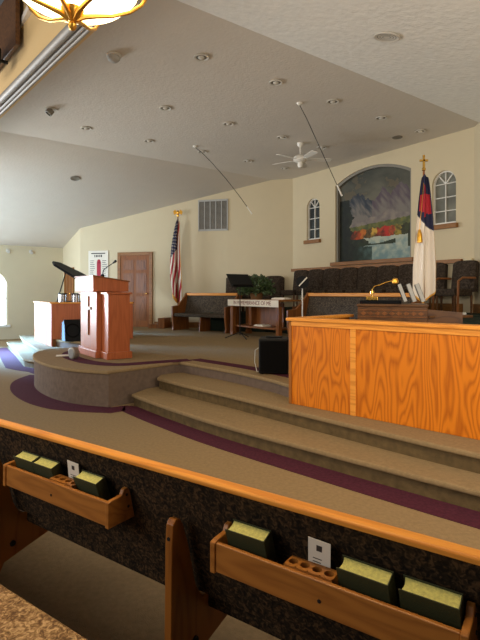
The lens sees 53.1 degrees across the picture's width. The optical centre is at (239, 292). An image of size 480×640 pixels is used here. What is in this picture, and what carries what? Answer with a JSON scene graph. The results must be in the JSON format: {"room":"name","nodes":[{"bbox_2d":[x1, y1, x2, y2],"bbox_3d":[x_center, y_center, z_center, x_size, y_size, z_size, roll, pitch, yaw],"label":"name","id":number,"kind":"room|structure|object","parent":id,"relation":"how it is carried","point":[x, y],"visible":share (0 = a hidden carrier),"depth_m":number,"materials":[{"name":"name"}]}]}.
{"room":"house of worship","nodes":[
{"label":"house of worship","id":0,"kind":"room"},
{"bbox_2d":[0,245,62,339],"bbox_3d":[-10.922,-0.050,13.152,11.790,3.200,0.120,0,0,-36],"label":"wall","id":1,"kind":"structure","parent":0,"point":[28,277],"depth_m":15.88,"materials":[{"name":"paint"}]},
{"bbox_2d":[0,275,10,326],"bbox_3d":[-7.977,0.188,15.224,1.250,1.825,0.190,0,0,-36],"label":"window","id":2,"kind":"structure","parent":1,"relation":"in","point":[3,286],"depth_m":15.55,"materials":[{"name":"clear glass"}]},
{"bbox_2d":[0,0,101,118],"bbox_3d":[-5.177,-3.140,8.784,0.199,1.120,13.788,0,0,-42],"label":"wall","id":3,"kind":"structure","parent":0,"point":[36,34],"depth_m":5.59,"materials":[{"name":"paint"}]},
{"bbox_2d":[0,48,7,63],"bbox_3d":[-3.009,-2.825,5.849,0.312,0.190,0.440,0,0,-36],"label":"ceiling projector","id":4,"kind":"object","parent":3,"relation":"attached to","point":[1,60],"visible":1,"depth_m":5.85,"materials":[{"name":"black plastic"}]},
{"bbox_2d":[0,0,19,67],"bbox_3d":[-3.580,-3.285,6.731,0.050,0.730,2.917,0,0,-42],"label":"loudspeaker","id":5,"kind":"object","parent":3,"relation":"attached to","point":[9,9],"visible":1,"depth_m":5.80,"materials":[{"name":"brown wood"}]},
{"bbox_2d":[0,24,95,115],"bbox_3d":[-3.754,-2.565,7.099,0.191,0.088,9.162,0,0,-42],"label":"crown molding","id":6,"kind":"structure","parent":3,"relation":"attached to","point":[66,39],"depth_m":5.31,"materials":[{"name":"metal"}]},
{"bbox_2d":[63,229,79,292],"bbox_3d":[-5.510,-0.264,15.835,0.120,3.628,1.902,0,0,-36],"label":"wall","id":7,"kind":"structure","parent":0,"point":[71,250],"depth_m":15.59,"materials":[{"name":"paint"}]},
{"bbox_2d":[64,267,73,300],"bbox_3d":[-5.695,0.095,15.887,0.118,1.850,1.000,0,0,-36],"label":"door","id":8,"kind":"structure","parent":7,"relation":"in","point":[68,281],"depth_m":15.84,"materials":[{"name":"brown wood"}]},
{"bbox_2d":[0,131,269,247],"bbox_3d":[-3.914,-2.402,14.183,7.840,1.756,6.650,0,0,-36],"label":"ceiling","id":9,"kind":"structure","parent":0,"point":[41,206],"depth_m":12.62,"materials":[{"name":"paint"}]},
{"bbox_2d":[70,176,79,180],"bbox_3d":[-4.050,-2.817,11.800,0.243,0.071,0.236,0,0,-42],"label":"recessed light","id":10,"kind":"object","parent":9,"relation":"in","point":[74,178],"visible":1,"depth_m":11.79,"materials":[{"name":"metal"}]},
{"bbox_2d":[80,179,292,322],"bbox_3d":[-1.746,-0.850,14.288,6.675,4.800,0.120,0,0,14],"label":"wall","id":11,"kind":"structure","parent":0,"point":[259,242],"depth_m":14.01,"materials":[{"name":"paint"}]},
{"bbox_2d":[88,250,108,276],"bbox_3d":[-4.383,-0.825,14.859,0.680,0.970,0.036,0,0,14],"label":"poster","id":12,"kind":"object","parent":11,"relation":"attached to","point":[98,261],"visible":0.77,"depth_m":14.84,"materials":[{"name":"paper"}]},
{"bbox_2d":[117,252,152,326],"bbox_3d":[-3.194,-0.110,14.523,1.150,2.260,0.118,0,0,14],"label":"door","id":13,"kind":"structure","parent":11,"relation":"in","point":[136,268],"depth_m":14.51,"materials":[{"name":"brown wood"}]},
{"bbox_2d":[154,322,198,327],"bbox_3d":[-1.265,0.940,14.097,2.700,0.160,0.020,0,0,14],"label":"baseboard","id":14,"kind":"structure","parent":11,"relation":"attached to","point":[191,324],"depth_m":14.11,"materials":[{"name":"brown wood"}]},
{"bbox_2d":[198,199,227,230],"bbox_3d":[-0.784,-2.265,13.974,0.900,0.910,0.030,0,0,14],"label":"air vent","id":15,"kind":"object","parent":11,"relation":"in","point":[212,214],"visible":1,"depth_m":13.97,"materials":[{"name":"metal"}]},
{"bbox_2d":[0,0,478,179],"bbox_3d":[-0.215,-3.240,9.176,7.940,0.080,5.800,0,0,-36],"label":"ceiling","id":16,"kind":"structure","parent":0,"point":[157,44],"depth_m":8.15,"materials":[{"name":"paint"}]},
{"bbox_2d":[45,107,56,116],"bbox_3d":[-3.284,-3.142,8.344,0.205,0.145,0.198,0,0,-29],"label":"spotlight","id":17,"kind":"object","parent":16,"relation":"attached to","point":[49,111],"visible":1,"depth_m":8.29,"materials":[{"name":"metal"}]},
{"bbox_2d":[81,126,91,130],"bbox_3d":[-2.979,-3.183,9.306,0.220,0.034,0.220,0,0,0],"label":"recessed light","id":18,"kind":"object","parent":16,"relation":"in","point":[85,128],"visible":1,"depth_m":9.29,"materials":[{"name":"metal"}]},
{"bbox_2d":[106,51,120,62],"bbox_3d":[-1.698,-3.150,6.455,0.200,0.100,0.198,0,0,0],"label":"ceiling sensor","id":19,"kind":"object","parent":16,"relation":"attached to","point":[113,57],"visible":1,"depth_m":6.40,"materials":[{"name":"grey plastic"}]},
{"bbox_2d":[144,139,153,142],"bbox_3d":[-1.911,-3.183,10.082,0.220,0.034,0.220,0,0,0],"label":"recessed light","id":20,"kind":"object","parent":16,"relation":"in","point":[146,140],"visible":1,"depth_m":10.05,"materials":[{"name":"metal"}]},
{"bbox_2d":[159,105,171,110],"bbox_3d":[-1.286,-3.183,8.286,0.220,0.034,0.220,0,0,0],"label":"recessed light","id":21,"kind":"object","parent":16,"relation":"in","point":[164,108],"visible":1,"depth_m":8.27,"materials":[{"name":"metal"}]},
{"bbox_2d":[193,53,208,61],"bbox_3d":[-0.523,-3.183,6.505,0.220,0.034,0.220,0,0,0],"label":"recessed light","id":22,"kind":"object","parent":16,"relation":"in","point":[200,57],"visible":1,"depth_m":6.49,"materials":[{"name":"metal"}]},
{"bbox_2d":[193,145,251,213],"bbox_3d":[-0.376,-2.500,10.732,1.432,1.400,0.098,0,0,-25],"label":"microphone","id":23,"kind":"object","parent":16,"relation":"hanging from","point":[194,146],"visible":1,"depth_m":10.69,"materials":[{"name":"white metal"}]},
{"bbox_2d":[223,122,233,125],"bbox_3d":[-0.219,-3.183,9.062,0.220,0.034,0.220,0,0,0],"label":"recessed light","id":24,"kind":"object","parent":16,"relation":"in","point":[224,123],"visible":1,"depth_m":9.04,"materials":[{"name":"metal"}]},
{"bbox_2d":[269,79,282,85],"bbox_3d":[0.544,-3.183,7.280,0.220,0.034,0.220,0,0,0],"label":"recessed light","id":25,"kind":"object","parent":16,"relation":"in","point":[276,82],"visible":1,"depth_m":7.26,"materials":[{"name":"metal"}]},
{"bbox_2d":[277,135,286,138],"bbox_3d":[0.857,-3.183,9.844,0.220,0.034,0.220,0,0,0],"label":"recessed light","id":26,"kind":"object","parent":16,"relation":"in","point":[282,136],"visible":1,"depth_m":9.82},
{"bbox_2d":[272,142,330,167],"bbox_3d":[1.329,-2.930,10.247,1.236,0.540,1.285,0,0,0],"label":"ceiling fan","id":27,"kind":"object","parent":16,"relation":"hanging from","point":[300,158],"visible":1,"depth_m":10.19,"materials":[{"name":"white plastic"}]},
{"bbox_2d":[297,102,342,195],"bbox_3d":[1.426,-2.500,8.515,0.099,1.400,1.314,0,0,44],"label":"microphone","id":28,"kind":"object","parent":16,"relation":"hanging from","point":[298,103],"visible":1,"depth_m":8.51,"materials":[{"name":"white metal"}]},
{"bbox_2d":[326,99,338,104],"bbox_3d":[1.548,-3.183,8.009,0.220,0.034,0.220,0,0,0],"label":"recessed light","id":29,"kind":"object","parent":16,"relation":"in","point":[331,101],"visible":1,"depth_m":7.99,"materials":[{"name":"metal"}]},
{"bbox_2d":[375,116,386,120],"bbox_3d":[2.575,-3.183,8.756,0.220,0.034,0.220,0,0,0],"label":"recessed light","id":30,"kind":"object","parent":16,"relation":"in","point":[379,118],"visible":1,"depth_m":8.74,"materials":[{"name":"metal"}]},
{"bbox_2d":[414,129,425,132],"bbox_3d":[3.554,-3.183,9.467,0.220,0.034,0.220,0,0,0],"label":"recessed light","id":31,"kind":"object","parent":16,"relation":"in","point":[419,130],"visible":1,"depth_m":9.44,"materials":[{"name":"metal"}]},
{"bbox_2d":[0,339,479,639],"bbox_3d":[-1.000,1.550,7.250,24.000,0.100,23.500,0,0,0],"label":"floor","id":32,"kind":"structure","parent":0,"point":[97,597],"depth_m":3.02,"materials":[{"name":"beige carpet"}]},
{"bbox_2d":[0,348,33,373],"bbox_3d":[-5.097,1.497,10.755,0.673,0.004,5.459,0,0,-35],"label":"trim","id":33,"kind":"structure","parent":32,"relation":"on","point":[10,361],"depth_m":10.40,"materials":[{"name":"purple carpet"}]},
{"bbox_2d":[6,341,33,367],"bbox_3d":[-4.543,1.420,11.161,1.430,0.160,5.400,0,0,-36],"label":"step","id":34,"kind":"structure","parent":32,"relation":"on","point":[24,354],"depth_m":10.81,"materials":[{"name":"carpet"}]},
{"bbox_2d":[19,335,61,352],"bbox_3d":[-4.410,1.270,11.258,1.100,0.180,5.400,0,0,-36],"label":"step","id":35,"kind":"structure","parent":34,"relation":"on","point":[28,341],"depth_m":11.22,"materials":[{"name":"carpet"}]},
{"bbox_2d":[33,301,133,346],"bbox_3d":[-3.982,0.690,11.018,3.194,0.976,1.112,0,0,27],"label":"wall","id":36,"kind":"structure","parent":35,"relation":"on","point":[49,317],"depth_m":10.60,"materials":[{"name":"brown wood"}]},
{"bbox_2d":[58,293,66,301],"bbox_3d":[-3.915,0.102,10.598,0.184,0.200,0.184,0,0,0],"label":"metal canister","id":37,"kind":"object","parent":36,"relation":"on","point":[62,296],"visible":0.94,"depth_m":10.53,"materials":[{"name":"metal"}]},
{"bbox_2d":[71,293,79,301],"bbox_3d":[-3.636,0.102,10.626,0.184,0.200,0.184,0,0,0],"label":"metal canister","id":38,"kind":"object","parent":36,"relation":"on","point":[75,296],"visible":0.91,"depth_m":10.55,"materials":[{"name":"metal"}]},
{"bbox_2d":[0,584,86,639],"bbox_3d":[-0.439,1.265,1.127,4.800,0.470,0.515,0,0,34],"label":"pew","id":39,"kind":"object","parent":32,"relation":"on","point":[20,619],"visible":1,"depth_m":1.50,"materials":[{"name":"beige fabric"}]},
{"bbox_2d":[33,327,288,406],"bbox_3d":[0.641,1.260,8.389,7.320,0.480,17.420,0,0,-36],"label":"stage","id":40,"kind":"object","parent":32,"relation":"on","point":[60,378],"visible":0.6,"depth_m":6.94,"materials":[{"name":"grey carpet"}]},
{"bbox_2d":[52,261,85,301],"bbox_3d":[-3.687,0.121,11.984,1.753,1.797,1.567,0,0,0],"label":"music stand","id":41,"kind":"object","parent":40,"relation":"on","point":[66,269],"visible":0.23,"depth_m":11.55,"materials":[{"name":"black paint"}]},
{"bbox_2d":[62,319,80,341],"bbox_3d":[-3.606,0.792,10.279,0.340,0.456,0.375,0,0,-32],"label":"stage monitor","id":42,"kind":"object","parent":40,"relation":"on","point":[71,328],"visible":0.97,"depth_m":10.18,"materials":[{"name":"black plastic"}]},
{"bbox_2d":[74,275,131,359],"bbox_3d":[-2.294,0.370,7.938,0.610,1.299,1.380,0,0,-36],"label":"pulpit","id":43,"kind":"object","parent":40,"relation":"on","point":[105,301],"visible":1,"depth_m":7.52,"materials":[{"name":"brown wood"}]},
{"bbox_2d":[101,260,116,276],"bbox_3d":[-2.098,-0.390,7.657,0.326,0.269,0.060,0,0,30],"label":"gooseneck microphone","id":44,"kind":"object","parent":43,"relation":"on","point":[114,261],"visible":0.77,"depth_m":7.69,"materials":[{"name":"black metal"}]},
{"bbox_2d":[62,351,190,365],"bbox_3d":[-2.129,1.017,7.713,2.780,0.004,1.320,0,0,43],"label":"trim","id":45,"kind":"structure","parent":40,"relation":"on","point":[79,359],"depth_m":7.01,"materials":[{"name":"purple carpet"}]},
{"bbox_2d":[68,347,78,358],"bbox_3d":[-2.570,0.925,7.404,0.180,0.180,0.094,0,0,37],"label":"spotlight","id":46,"kind":"object","parent":45,"relation":"on","point":[73,352],"visible":1,"depth_m":7.36,"materials":[{"name":"metal"}]},
{"bbox_2d":[148,317,170,328],"bbox_3d":[-2.351,0.870,14.057,0.500,0.300,0.500,0,0,14],"label":"wooden steps","id":47,"kind":"structure","parent":40,"relation":"on","point":[164,322],"depth_m":13.83,"materials":[{"name":"brown wood"}]},
{"bbox_2d":[170,210,182,327],"bbox_3d":[-1.800,-0.699,13.920,0.398,3.438,0.398,0,0,-27],"label":"flag","id":48,"kind":"object","parent":40,"relation":"on","point":[175,262],"visible":0.94,"depth_m":13.87,"materials":[{"name":"multicoloured fabric"}]},
{"bbox_2d":[171,293,241,332],"bbox_3d":[-0.906,0.505,12.915,1.850,1.030,0.759,0,0,35],"label":"pew","id":49,"kind":"object","parent":40,"relation":"on","point":[200,305],"visible":0.79,"depth_m":13.03,"materials":[{"name":"grey fabric"}]},
{"bbox_2d":[174,313,223,317],"bbox_3d":[-0.957,0.595,12.841,1.770,0.090,0.500,0,0,35],"label":"seat cushion","id":50,"kind":"object","parent":49,"relation":"on","point":[176,315],"depth_m":12.75,"materials":[{"name":"grey fabric"}]},
{"bbox_2d":[225,274,253,339],"bbox_3d":[0.045,0.295,10.703,0.608,1.444,0.555,0,0,-32],"label":"music stand","id":51,"kind":"object","parent":40,"relation":"on","point":[236,280],"visible":1,"depth_m":10.74,"materials":[{"name":"black metal"}]},
{"bbox_2d":[192,359,288,377],"bbox_3d":[2.269,1.017,4.178,0.463,0.004,8.701,0,0,-44],"label":"trim","id":52,"kind":"structure","parent":40,"relation":"on","point":[199,360],"depth_m":6.72,"materials":[{"name":"purple carpet"}]},
{"bbox_2d":[210,311,271,331],"bbox_3d":[0.322,0.770,13.162,2.080,0.500,1.076,0,0,14],"label":"stage","id":53,"kind":"object","parent":40,"relation":"on","point":[216,324],"visible":0.36,"depth_m":12.86,"materials":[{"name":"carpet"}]},
{"bbox_2d":[226,277,244,310],"bbox_3d":[-0.180,0.020,13.464,0.550,1.000,0.590,0,0,14],"label":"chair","id":54,"kind":"object","parent":53,"relation":"on","point":[229,289],"visible":0.26,"depth_m":13.61,"materials":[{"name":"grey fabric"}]},
{"bbox_2d":[242,276,262,311],"bbox_3d":[0.363,0.020,13.330,0.550,1.000,0.590,0,0,14],"label":"chair","id":55,"kind":"object","parent":53,"relation":"on","point":[245,296],"visible":0.12,"depth_m":13.09,"materials":[{"name":"grey fabric"}]},
{"bbox_2d":[263,276,284,302],"bbox_3d":[0.907,0.020,13.195,0.550,1.000,0.590,0,0,14],"label":"chair","id":56,"kind":"object","parent":53,"relation":"on","point":[278,280],"visible":0.56,"depth_m":13.29,"materials":[{"name":"grey fabric"}]},
{"bbox_2d":[228,299,300,336],"bbox_3d":[0.529,0.585,11.324,0.671,0.870,1.960,0,0,-36],"label":"table","id":57,"kind":"object","parent":40,"relation":"on","point":[258,311],"visible":0.91,"depth_m":11.42,"materials":[{"name":"brown wood"}]},
{"bbox_2d":[236,274,275,298],"bbox_3d":[0.388,-0.165,11.514,0.989,0.630,0.921,0,0,0],"label":"potted plant","id":58,"kind":"object","parent":57,"relation":"on","point":[259,290],"visible":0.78,"depth_m":11.34,"materials":[{"name":"green plant"}]},
{"bbox_2d":[236,324,286,329],"bbox_3d":[0.530,0.800,11.324,0.530,0.040,1.765,0,0,-36],"label":"shelf","id":59,"kind":"object","parent":57,"relation":"attached to","point":[274,327],"depth_m":11.05,"materials":[{"name":"brown wood"}]},
{"bbox_2d":[254,324,271,326],"bbox_3d":[0.520,0.755,11.193,0.264,0.050,0.360,0,0,-36],"label":"open book","id":60,"kind":"object","parent":57,"relation":"on","point":[256,325],"visible":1,"depth_m":11.11,"materials":[{"name":"white paper"}]},
{"bbox_2d":[271,297,291,299],"bbox_3d":[0.925,0.125,10.721,0.390,0.050,0.286,0,0,43],"label":"open book","id":61,"kind":"object","parent":57,"relation":"on","point":[275,298],"visible":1,"depth_m":10.64,"materials":[{"name":"white paper"}]},
{"bbox_2d":[254,336,288,373],"bbox_3d":[0.406,0.785,6.143,0.426,0.470,0.342,0,0,7],"label":"loudspeaker","id":62,"kind":"object","parent":40,"relation":"on","point":[273,350],"visible":1,"depth_m":5.97,"materials":[{"name":"black plastic"}]},
{"bbox_2d":[260,341,286,371],"bbox_3d":[0.414,0.790,5.976,0.330,0.380,0.012,0,0,7],"label":"grille","id":63,"kind":"object","parent":62,"relation":"attached to","point":[273,354],"depth_m":5.97,"materials":[{"name":"black fabric"}]},
{"bbox_2d":[296,276,308,316],"bbox_3d":[1.170,0.350,9.000,0.260,1.340,0.260,0,0,0],"label":"microphone stand","id":64,"kind":"object","parent":40,"relation":"on","point":[302,282],"visible":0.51,"depth_m":8.99,"materials":[{"name":"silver metal"}]},
{"bbox_2d":[287,293,421,337],"bbox_3d":[2.093,0.505,9.215,0.759,1.030,2.750,0,0,-36],"label":"pew","id":65,"kind":"object","parent":40,"relation":"on","point":[314,304],"visible":0.28,"depth_m":9.79,"materials":[{"name":"grey fabric"}]},
{"bbox_2d":[272,307,479,333],"bbox_3d":[2.801,0.700,9.482,2.470,0.640,7.860,0,0,-36],"label":"stage riser","id":66,"kind":"object","parent":40,"relation":"on","point":[475,320],"visible":0.1,"depth_m":8.15,"materials":[{"name":"wood"}]},
{"bbox_2d":[282,270,308,305],"bbox_3d":[1.486,-0.120,12.884,0.590,1.000,0.550,0,0,-36],"label":"chair","id":67,"kind":"object","parent":66,"relation":"on","point":[298,273],"visible":0.52,"depth_m":12.86,"materials":[{"name":"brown fabric"}]},
{"bbox_2d":[296,269,323,305],"bbox_3d":[1.815,-0.120,12.431,0.590,1.000,0.550,0,0,-36],"label":"chair","id":68,"kind":"object","parent":66,"relation":"on","point":[315,276],"visible":0.65,"depth_m":12.42,"materials":[{"name":"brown fabric"}]},
{"bbox_2d":[311,268,340,292],"bbox_3d":[2.144,-0.120,11.978,0.590,1.000,0.550,0,0,-36],"label":"chair","id":69,"kind":"object","parent":66,"relation":"on","point":[331,276],"visible":0.73,"depth_m":11.97,"materials":[{"name":"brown fabric"}]},
{"bbox_2d":[328,267,358,292],"bbox_3d":[2.473,-0.120,11.525,0.590,1.000,0.550,0,0,-36],"label":"chair","id":70,"kind":"object","parent":66,"relation":"on","point":[348,276],"visible":0.7,"depth_m":11.52,"materials":[{"name":"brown fabric"}]},
{"bbox_2d":[345,266,377,292],"bbox_3d":[2.802,-0.120,11.072,0.590,1.000,0.550,0,0,-36],"label":"chair","id":71,"kind":"object","parent":66,"relation":"on","point":[367,275],"visible":0.66,"depth_m":11.06,"materials":[{"name":"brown fabric"}]},
{"bbox_2d":[365,265,398,292],"bbox_3d":[3.131,-0.120,10.619,0.590,1.000,0.550,0,0,-36],"label":"chair","id":72,"kind":"object","parent":66,"relation":"on","point":[385,273],"visible":0.69,"depth_m":10.62,"materials":[{"name":"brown fabric"}]},
{"bbox_2d":[386,264,412,292],"bbox_3d":[3.461,-0.120,10.166,0.590,1.000,0.550,0,0,-36],"label":"chair","id":73,"kind":"object","parent":66,"relation":"on","point":[405,271],"visible":0.34,"depth_m":10.24,"materials":[{"name":"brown fabric"}]},
{"bbox_2d":[429,262,447,310],"bbox_3d":[3.790,-0.120,9.713,0.590,1.000,0.550,0,0,-36],"label":"chair","id":74,"kind":"object","parent":66,"relation":"on","point":[441,268],"visible":0.29,"depth_m":9.62,"materials":[{"name":"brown fabric"}]},
{"bbox_2d":[432,260,479,312],"bbox_3d":[4.097,-0.120,9.104,0.592,1.001,0.644,0,0,-22],"label":"chair","id":75,"kind":"object","parent":66,"relation":"on","point":[465,274],"visible":0.95,"depth_m":8.98,"materials":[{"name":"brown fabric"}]},
{"bbox_2d":[357,300,472,323],"bbox_3d":[2.097,0.555,5.793,1.308,0.930,0.588,0,0,17],"label":"organ console","id":76,"kind":"object","parent":40,"relation":"on","point":[381,310],"visible":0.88,"depth_m":5.57,"materials":[{"name":"brown wood"}]},
{"bbox_2d":[360,300,400,303],"bbox_3d":[1.740,0.110,5.939,0.480,0.040,0.380,0,0,17],"label":"shelf","id":77,"kind":"object","parent":76,"relation":"attached to","point":[361,301],"depth_m":5.76,"materials":[{"name":"black paint"}]},
{"bbox_2d":[366,278,398,299],"bbox_3d":[1.741,-0.048,5.876,0.380,0.275,0.100,0,0,17],"label":"desk lamp","id":78,"kind":"object","parent":76,"relation":"on","point":[394,281],"visible":0.95,"depth_m":5.86,"materials":[{"name":"gold metal"}]},
{"bbox_2d":[397,283,407,301],"bbox_3d":[1.924,-0.003,5.692,0.121,0.222,0.163,0,0,17],"label":"book","id":79,"kind":"object","parent":76,"relation":"on","point":[400,288],"visible":1,"depth_m":5.61,"materials":[{"name":"grey paper"}]},
{"bbox_2d":[406,283,416,301],"bbox_3d":[2.020,-0.003,5.663,0.121,0.222,0.163,0,0,17],"label":"book","id":80,"kind":"object","parent":76,"relation":"on","point":[409,287],"visible":1,"depth_m":5.59,"materials":[{"name":"grey paper"}]},
{"bbox_2d":[414,283,425,301],"bbox_3d":[2.111,-0.003,5.635,0.121,0.222,0.163,0,0,17],"label":"book","id":81,"kind":"object","parent":76,"relation":"on","point":[417,286],"visible":1,"depth_m":5.56,"materials":[{"name":"grey paper"}]},
{"bbox_2d":[429,315,472,317],"bbox_3d":[2.481,0.275,5.664,0.498,0.030,0.568,0,0,17],"label":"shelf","id":82,"kind":"object","parent":76,"relation":"attached to","point":[430,316],"depth_m":5.47,"materials":[{"name":"brown wood"}]},
{"bbox_2d":[413,155,435,302],"bbox_3d":[2.470,-0.416,6.448,0.308,2.872,0.312,0,0,0],"label":"flag","id":83,"kind":"object","parent":40,"relation":"on","point":[424,261],"visible":0.92,"depth_m":6.42,"materials":[{"name":"white fabric"}]},
{"bbox_2d":[0,419,479,639],"bbox_3d":[-0.017,1.035,1.831,4.660,0.930,0.720,0,0,34],"label":"pew","id":84,"kind":"object","parent":32,"relation":"on","point":[178,512],"visible":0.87,"depth_m":1.59,"materials":[{"name":"fabric"}]},
{"bbox_2d":[3,460,133,528],"bbox_3d":[-0.700,0.767,1.921,0.680,0.118,0.135,0,0,34],"label":"rack","id":85,"kind":"object","parent":84,"relation":"attached to","point":[110,513],"visible":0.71,"depth_m":1.79,"materials":[{"name":"brown wood"}]},
{"bbox_2d":[13,450,40,473],"bbox_3d":[-0.899,0.747,2.059,0.135,0.122,0.080,0,0,34],"label":"hymnal","id":86,"kind":"object","parent":85,"relation":"in","point":[23,461],"visible":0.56,"depth_m":2.04,"materials":[{"name":"green paper"}]},
{"bbox_2d":[31,456,64,478],"bbox_3d":[-0.786,0.747,1.982,0.135,0.122,0.080,0,0,35],"label":"hymnal","id":87,"kind":"object","parent":85,"relation":"in","point":[45,467],"visible":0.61,"depth_m":1.95,"materials":[{"name":"green paper"}]},
{"bbox_2d":[49,474,77,489],"bbox_3d":[-0.683,0.771,1.883,0.140,0.076,0.049,0,0,34],"label":"cup holder","id":88,"kind":"object","parent":85,"relation":"in","point":[62,479],"visible":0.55,"depth_m":1.88,"materials":[{"name":"brown wood"}]},
{"bbox_2d":[67,460,78,477],"bbox_3d":[-0.656,0.736,1.900,0.074,0.146,0.025,0,0,32],"label":"card","id":89,"kind":"object","parent":85,"relation":"in","point":[73,468],"visible":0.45,"depth_m":1.89,"materials":[{"name":"paper"}]},
{"bbox_2d":[73,469,111,500],"bbox_3d":[-0.561,0.747,1.827,0.135,0.122,0.080,0,0,35],"label":"hymnal","id":90,"kind":"object","parent":85,"relation":"in","point":[88,482],"visible":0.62,"depth_m":1.80,"materials":[{"name":"green paper"}]},
{"bbox_2d":[210,521,477,639],"bbox_3d":[0.238,0.767,1.277,0.705,0.118,0.135,0,0,34],"label":"rack","id":91,"kind":"object","parent":84,"relation":"attached to","point":[368,615],"visible":0.9,"depth_m":1.21,"materials":[{"name":"brown wood"}]},
{"bbox_2d":[225,519,277,562],"bbox_3d":[0.033,0.747,1.421,0.135,0.122,0.080,0,0,34],"label":"hymnal","id":92,"kind":"object","parent":91,"relation":"in","point":[247,537],"visible":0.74,"depth_m":1.40,"materials":[{"name":"paper"}]},
{"bbox_2d":[284,555,338,584],"bbox_3d":[0.190,0.771,1.283,0.140,0.076,0.049,0,0,35],"label":"cup holder","id":93,"kind":"object","parent":91,"relation":"in","point":[305,566],"visible":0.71,"depth_m":1.28,"materials":[{"name":"brown wood"}]},
{"bbox_2d":[308,536,330,567],"bbox_3d":[0.215,0.736,1.302,0.074,0.146,0.025,0,0,32],"label":"card","id":94,"kind":"object","parent":91,"relation":"in","point":[319,552],"visible":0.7,"depth_m":1.29,"materials":[{"name":"paper"}]},
{"bbox_2d":[313,545,321,563],"bbox_3d":[0.212,0.721,1.300,0.037,0.083,0.014,0,0,32],"label":"print","id":95,"kind":"object","parent":94,"relation":"attached to","point":[317,549],"depth_m":1.30},
{"bbox_2d":[336,555,397,606],"bbox_3d":[0.323,0.747,1.219,0.135,0.122,0.080,0,0,36],"label":"hymnal","id":96,"kind":"object","parent":91,"relation":"in","point":[376,582],"visible":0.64,"depth_m":1.19,"materials":[{"name":"paper"}]},
{"bbox_2d":[398,574,464,629],"bbox_3d":[0.453,0.747,1.131,0.135,0.122,0.080,0,0,34],"label":"hymnal","id":97,"kind":"object","parent":91,"relation":"in","point":[443,605],"visible":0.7,"depth_m":1.11,"materials":[{"name":"paper"}]},
{"bbox_2d":[10,375,479,528],"bbox_3d":[0.148,1.497,4.371,11.870,0.004,1.164,0,0,45],"label":"trim","id":98,"kind":"structure","parent":32,"relation":"on","point":[23,388],"depth_m":4.26,"materials":[{"name":"purple carpet"}]},
{"bbox_2d":[132,387,479,511],"bbox_3d":[1.728,1.420,3.715,1.625,0.160,8.666,0,0,-39],"label":"step","id":99,"kind":"structure","parent":32,"relation":"on","point":[459,487],"depth_m":4.22,"materials":[{"name":"carpet"}]},
{"bbox_2d":[157,373,479,473],"bbox_3d":[1.923,1.270,3.894,1.298,0.180,8.712,0,0,-39],"label":"step","id":100,"kind":"structure","parent":99,"relation":"on","point":[459,452],"depth_m":4.52,"materials":[{"name":"carpet"}]},
{"bbox_2d":[286,314,479,439],"bbox_3d":[2.329,0.721,4.256,3.892,0.915,1.230,0,0,43],"label":"wall","id":101,"kind":"structure","parent":100,"relation":"on","point":[422,375],"depth_m":4.35,"materials":[{"name":"brown wood"}]},
{"bbox_2d":[178,0,479,122],"bbox_3d":[3.532,-2.364,4.019,7.940,1.831,6.950,0,0,-36],"label":"ceiling","id":102,"kind":"structure","parent":0,"point":[435,60],"depth_m":5.49,"materials":[{"name":"paint"}]},
{"bbox_2d":[23,0,146,31],"bbox_3d":[-1.030,-2.610,2.950,0.890,2.000,0.972,0,0,0],"label":"chandelier","id":103,"kind":"object","parent":102,"relation":"hanging from","point":[84,13],"visible":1,"depth_m":2.98,"materials":[{"name":"white glass"}]},
{"bbox_2d":[373,32,400,41],"bbox_3d":[1.646,-2.873,5.390,0.304,0.085,0.295,0,0,-42],"label":"ceiling vent","id":104,"kind":"object","parent":102,"relation":"in","point":[380,36],"visible":1,"depth_m":5.38,"materials":[{"name":"metal"}]},
{"bbox_2d":[293,127,473,305],"bbox_3d":[3.072,-0.850,11.407,0.200,4.800,5.185,0,0,-36],"label":"wall","id":105,"kind":"structure","parent":0,"point":[453,152],"depth_m":10.33,"materials":[{"name":"paint"}]},
{"bbox_2d":[303,199,320,243],"bbox_3d":[1.962,-1.920,12.798,0.200,1.200,0.580,0,0,-36],"label":"window","id":106,"kind":"structure","parent":105,"relation":"in","point":[314,207],"depth_m":12.83,"materials":[{"name":"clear glass"}]},
{"bbox_2d":[330,164,413,265],"bbox_3d":[3.070,-1.830,11.273,0.240,2.300,2.380,0,0,-36],"label":"landscape painting","id":107,"kind":"object","parent":105,"relation":"attached to","point":[373,212],"visible":0.94,"depth_m":11.27,"materials":[{"name":"paint"}]},
{"bbox_2d":[291,259,462,271],"bbox_3d":[2.902,-0.630,11.394,0.090,0.080,4.925,0,0,-36],"label":"trim","id":108,"kind":"structure","parent":105,"relation":"attached to","point":[449,261],"depth_m":11.03,"materials":[{"name":"brown wood"}]},
{"bbox_2d":[425,303,462,311],"bbox_3d":[4.163,0.295,9.718,0.020,0.170,1.170,0,0,-36],"label":"baseboard","id":109,"kind":"structure","parent":105,"relation":"attached to","point":[445,306],"depth_m":9.69,"materials":[{"name":"brown wood"}]},
{"bbox_2d":[434,171,457,229],"bbox_3d":[4.161,-1.895,9.772,0.200,1.190,0.620,0,0,-36],"label":"window","id":110,"kind":"structure","parent":105,"relation":"in","point":[445,182],"depth_m":9.80,"materials":[{"name":"grey glass"}]},
{"bbox_2d":[463,258,472,312],"bbox_3d":[4.429,-0.145,9.318,0.060,1.050,0.170,0,0,-36],"label":"trim","id":111,"kind":"structure","parent":105,"relation":"attached to","point":[466,299],"depth_m":9.30,"materials":[{"name":"paint"}]},
{"bbox_2d":[474,123,479,313],"bbox_3d":[4.284,-0.850,5.987,0.120,4.800,6.542,0,0,5],"label":"wall","id":112,"kind":"structure","parent":0,"point":[477,127],"depth_m":9.10,"materials":[{"name":"paint"}]},
{"bbox_2d":[473,304,479,312],"bbox_3d":[4.214,0.295,5.994,0.020,0.170,6.542,0,0,5],"label":"baseboard","id":113,"kind":"structure","parent":112,"relation":"attached to","point":[476,307],"depth_m":9.10,"materials":[{"name":"brown wood"}]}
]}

